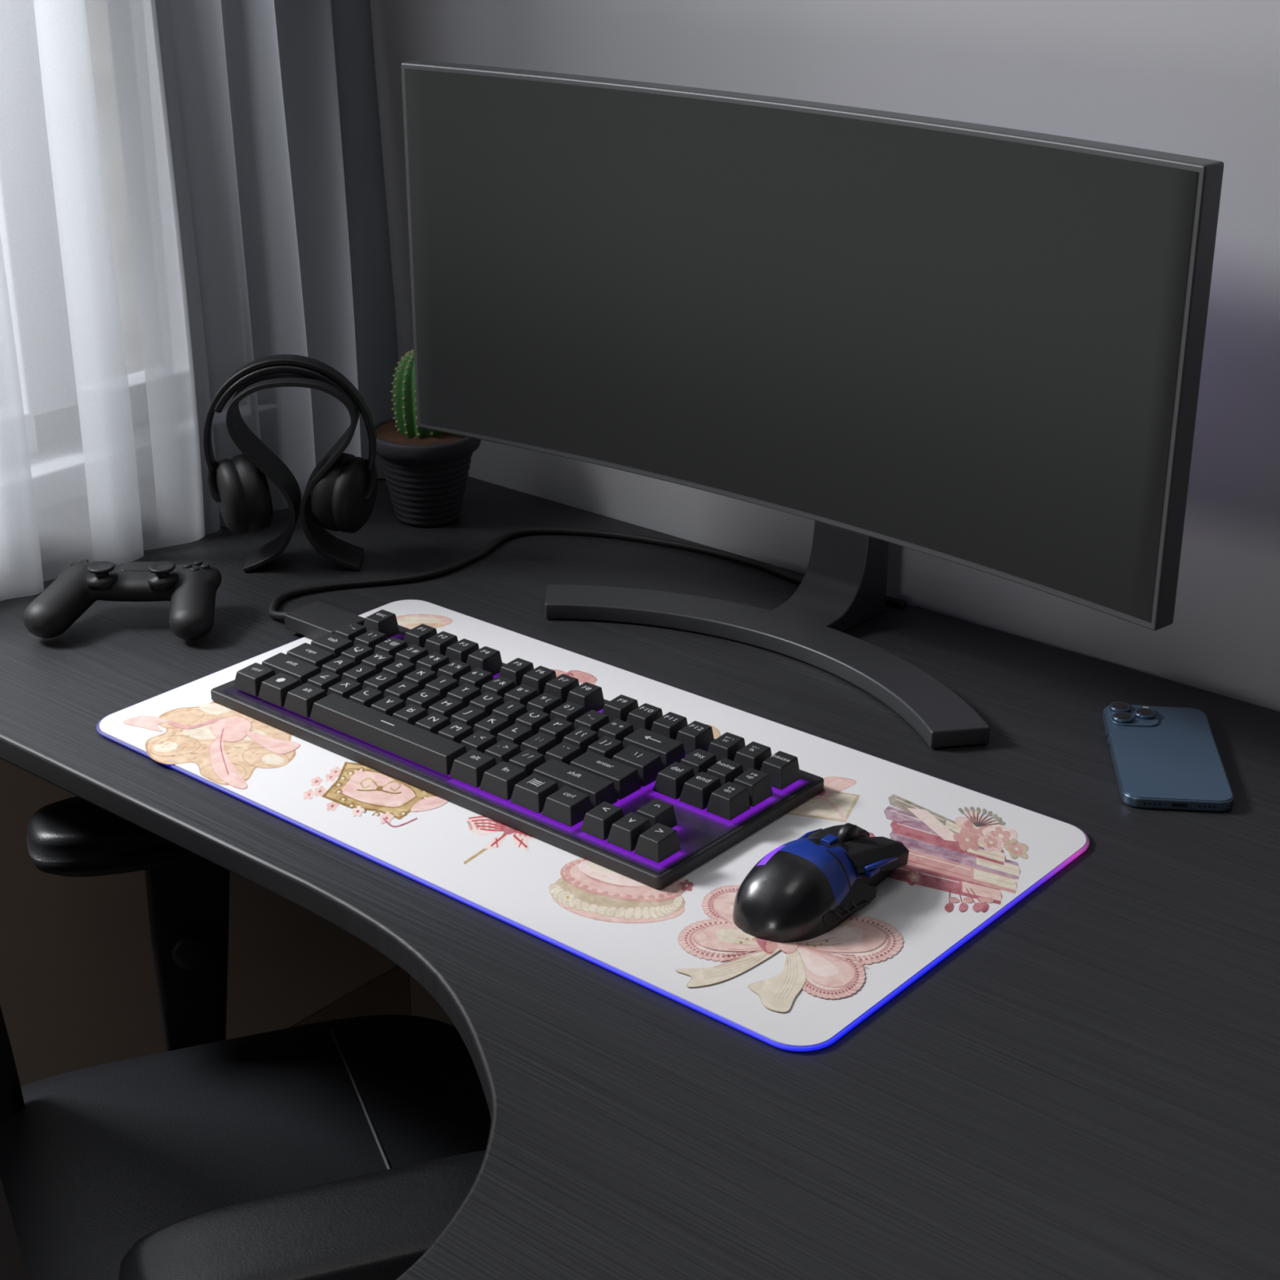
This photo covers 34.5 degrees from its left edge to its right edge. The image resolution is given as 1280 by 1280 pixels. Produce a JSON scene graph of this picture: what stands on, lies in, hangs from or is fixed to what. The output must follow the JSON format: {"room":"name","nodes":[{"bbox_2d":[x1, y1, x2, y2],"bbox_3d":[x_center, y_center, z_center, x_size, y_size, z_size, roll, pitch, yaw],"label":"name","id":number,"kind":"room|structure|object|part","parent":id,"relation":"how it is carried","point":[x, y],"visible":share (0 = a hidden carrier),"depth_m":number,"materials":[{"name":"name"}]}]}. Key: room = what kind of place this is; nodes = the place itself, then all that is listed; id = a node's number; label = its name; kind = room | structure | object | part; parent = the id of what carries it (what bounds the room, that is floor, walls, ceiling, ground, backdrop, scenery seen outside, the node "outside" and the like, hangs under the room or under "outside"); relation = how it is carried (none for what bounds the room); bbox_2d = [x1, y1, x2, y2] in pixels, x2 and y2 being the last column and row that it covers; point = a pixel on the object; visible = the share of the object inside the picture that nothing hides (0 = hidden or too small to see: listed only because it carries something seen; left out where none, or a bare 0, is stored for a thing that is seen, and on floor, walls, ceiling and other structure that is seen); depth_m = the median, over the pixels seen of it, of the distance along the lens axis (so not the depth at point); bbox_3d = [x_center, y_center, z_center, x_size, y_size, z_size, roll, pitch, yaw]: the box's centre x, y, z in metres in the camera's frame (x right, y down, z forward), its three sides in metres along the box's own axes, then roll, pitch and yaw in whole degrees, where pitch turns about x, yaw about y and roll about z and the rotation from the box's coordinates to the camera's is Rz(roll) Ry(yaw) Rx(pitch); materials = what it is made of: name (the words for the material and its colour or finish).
{"room":"home office","nodes":[
{"label":"home office","id":0,"kind":"room"},
{"bbox_2d":[369,0,1279,711],"bbox_3d":[0.661,-0.398,1.384,2.646,2.535,0.112,18,29,36],"label":"wall","id":1,"kind":"structure","parent":0,"point":[1197,78],"depth_m":1.66,"materials":[{"name":"paint"}]},
{"bbox_2d":[408,974,454,1026],"bbox_3d":[0.675,0.753,1.781,2.506,0.106,0.010,18,29,36],"label":"baseboard","id":2,"kind":"structure","parent":1,"relation":"attached to","point":[423,1004],"depth_m":2.49,"materials":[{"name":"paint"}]},
{"bbox_3d":[-0.102,1.158,1.066,2.646,0.070,2.485,18,29,36],"label":"floor","id":3,"kind":"structure","parent":0,"visible":0},
{"bbox_2d":[0,795,491,1279],"bbox_3d":[-0.284,0.312,1.441,0.662,1.183,0.622,18,29,36],"label":"office chair","id":4,"kind":"object","parent":3,"relation":"on","point":[340,1148],"visible":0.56,"depth_m":1.57,"materials":[{"name":"black leather"}]},
{"bbox_3d":[-0.516,0.133,1.300,0.205,0.742,0.399,-8,25,-18],"label":"backrest","id":5,"kind":"part","parent":4,"relation":"part of","materials":[{"name":"black leather"}]},
{"bbox_3d":[-0.352,0.142,1.683,0.288,0.041,0.087,-8,25,-18],"label":"armrest","id":6,"kind":"part","parent":4,"relation":"part of","materials":[{"name":"black plastic"}]},
{"bbox_3d":[-0.370,0.282,1.728,0.084,0.256,0.048,-8,25,-18],"label":"arm post","id":7,"kind":"part","parent":4,"relation":"part of","materials":[{"name":"plastic"}]},
{"bbox_3d":[-0.372,0.259,1.707,0.031,0.031,0.013,-8,25,-18],"label":"arm knob","id":8,"kind":"part","parent":4,"relation":"part of","materials":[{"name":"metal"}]},
{"bbox_3d":[-0.283,0.441,1.525,0.445,0.082,0.455,-8,25,-19],"label":"seat","id":9,"kind":"part","parent":4,"relation":"part of","materials":[{"name":"black leather"}]},
{"bbox_3d":[-0.162,0.354,1.212,0.283,0.041,0.087,-8,25,-18],"label":"armrest","id":10,"kind":"part","parent":4,"relation":"part of","materials":[{"name":"black leather"}]},
{"bbox_2d":[0,476,1279,1279],"bbox_3d":[-0.032,0.566,1.402,1.768,0.750,1.336,18,29,36],"label":"desk","id":11,"kind":"object","parent":3,"relation":"on","point":[1086,1086],"visible":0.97,"depth_m":1.26,"materials":[{"name":"black wood"}]},
{"bbox_2d":[22,559,222,640],"bbox_3d":[-0.445,-0.038,1.783,0.162,0.053,0.097,0,23,0],"label":"game controller","id":12,"kind":"object","parent":11,"relation":"on","point":[191,588],"visible":1,"depth_m":1.77,"materials":[{"name":"black plastic"}]},
{"bbox_3d":[-0.437,-0.063,1.803,0.033,0.004,0.021,0,23,0],"label":"touch panel","id":13,"kind":"part","parent":12,"relation":"part of","materials":[{"name":"black plastic"}]},
{"bbox_2d":[226,373,364,572],"bbox_3d":[-0.315,-0.157,1.899,0.117,0.182,0.050,-1,23,-2],"label":"stand","id":14,"kind":"object","parent":11,"relation":"on","point":[335,549],"visible":0.92,"depth_m":1.89,"materials":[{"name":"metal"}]},
{"bbox_2d":[202,354,377,534],"bbox_3d":[-0.321,-0.179,1.890,0.157,0.167,0.077,-1,23,-2],"label":"headphones","id":15,"kind":"object","parent":14,"relation":"on","point":[343,500],"visible":0.98,"depth_m":1.88,"materials":[{"name":"black plastic"}]},
{"bbox_2d":[215,453,271,534],"bbox_3d":[-0.369,-0.135,1.907,0.043,0.073,0.073,-10,25,-21],"label":"ear cup","id":16,"kind":"object","parent":15,"relation":"on","point":[242,493],"depth_m":1.88,"materials":[{"name":"black leather"}]},
{"bbox_2d":[261,471,272,518],"bbox_3d":[-0.351,-0.140,1.913,0.010,0.056,0.056,-10,25,-21],"label":"cushion","id":17,"kind":"object","parent":15,"relation":"on","point":[266,500],"depth_m":1.88,"materials":[{"name":"black leather"}]},
{"bbox_2d":[311,453,377,533],"bbox_3d":[-0.273,-0.137,1.909,0.043,0.073,0.073,8,25,18],"label":"ear cup","id":18,"kind":"object","parent":15,"relation":"on","point":[343,500],"depth_m":1.89,"materials":[{"name":"black leather"}]},
{"bbox_2d":[374,349,480,526],"bbox_3d":[-0.210,-0.201,2.016,0.110,0.171,0.110,18,29,36],"label":"potted cactus","id":19,"kind":"object","parent":11,"relation":"on","point":[426,471],"visible":0.61,"depth_m":1.99,"materials":[{"name":"ceramic"}]},
{"bbox_3d":[-0.211,-0.238,2.001,0.057,0.088,0.057,18,29,36],"label":"stem","id":20,"kind":"part","parent":19,"relation":"part of","materials":[{"name":"green plant"}]},
{"bbox_2d":[374,417,480,526],"bbox_3d":[-0.210,-0.164,2.032,0.110,0.091,0.110,18,29,36],"label":"pot","id":21,"kind":"object","parent":19,"relation":"attached to","point":[426,471],"depth_m":2.00,"materials":[{"name":"ceramic"}]},
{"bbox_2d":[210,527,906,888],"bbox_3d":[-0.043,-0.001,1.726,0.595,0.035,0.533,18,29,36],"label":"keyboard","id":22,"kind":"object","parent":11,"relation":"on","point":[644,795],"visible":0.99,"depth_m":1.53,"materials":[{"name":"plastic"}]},
{"bbox_3d":[-0.104,0.071,1.564,0.451,0.001,0.175,18,29,36],"label":"backlight plate","id":23,"kind":"part","parent":22,"relation":"part of","materials":[{"name":"plastic"}]},
{"bbox_2d":[96,600,1089,1051],"bbox_3d":[-0.056,0.103,1.523,0.696,0.005,0.356,18,29,36],"label":"desk mat","id":24,"kind":"object","parent":11,"relation":"on","point":[973,855],"depth_m":1.42,"materials":[{"name":"white fabric"}]},
{"bbox_2d":[400,59,1223,748],"bbox_3d":[0.132,-0.211,1.676,0.742,0.457,0.209,18,29,36],"label":"computer monitor","id":25,"kind":"object","parent":11,"relation":"on","point":[980,347],"visible":1,"depth_m":1.59,"materials":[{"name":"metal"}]},
{"bbox_2d":[733,822,909,942],"bbox_3d":[0.117,0.151,1.354,0.070,0.042,0.134,18,29,36],"label":"computer mouse","id":26,"kind":"object","parent":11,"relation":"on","point":[806,887],"visible":1,"depth_m":1.32,"materials":[{"name":"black plastic"}]},
{"bbox_2d":[1102,702,1234,811],"bbox_3d":[0.396,0.085,1.552,0.081,0.013,0.161,2,23,6],"label":"smartphone","id":27,"kind":"object","parent":11,"relation":"on","point":[1163,757],"visible":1,"depth_m":1.54,"materials":[{"name":"blue glass"}]},
{"bbox_3d":[0.385,0.059,1.606,0.037,0.002,0.037,2,23,6],"label":"camera plate","id":28,"kind":"part","parent":27,"relation":"part of","materials":[{"name":"blue glass"}]},
{"bbox_3d":[-1.097,-0.341,1.251,0.140,2.535,2.373,18,29,36],"label":"wall","id":29,"kind":"structure","parent":0,"visible":0},
{"bbox_2d":[0,758,397,1086],"bbox_3d":[-1.044,0.465,1.546,0.004,0.609,2.369,18,29,36],"label":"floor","id":30,"kind":"structure","parent":29,"relation":"attached to","point":[78,990],"depth_m":2.13,"materials":[{"name":"paint"}]},
{"bbox_2d":[288,964,410,1027],"bbox_3d":[-1.043,0.795,1.684,0.010,0.106,2.362,18,29,36],"label":"baseboard","id":31,"kind":"structure","parent":29,"relation":"attached to","point":[388,993],"depth_m":2.46,"materials":[{"name":"paint"}]},
{"bbox_3d":[-0.873,-1.474,0.890,0.052,0.020,1.862,18,29,36],"label":"curtain rod","id":32,"kind":"object","parent":29,"relation":"attached to","visible":0},
{"bbox_2d":[0,0,204,600],"bbox_3d":[-0.535,-0.836,1.577,0.065,1.680,0.355,18,29,36],"label":"sheer curtain","id":33,"kind":"object","parent":32,"relation":"hanging from","point":[100,457],"visible":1,"depth_m":1.84,"materials":[{"name":"fabric"}]},
{"bbox_2d":[155,0,398,534],"bbox_3d":[-0.345,-0.923,1.778,0.068,1.680,0.294,18,29,36],"label":"curtain","id":34,"kind":"object","parent":32,"relation":"hanging from","point":[272,105],"visible":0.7,"depth_m":1.98,"materials":[{"name":"fabric"}]}
]}

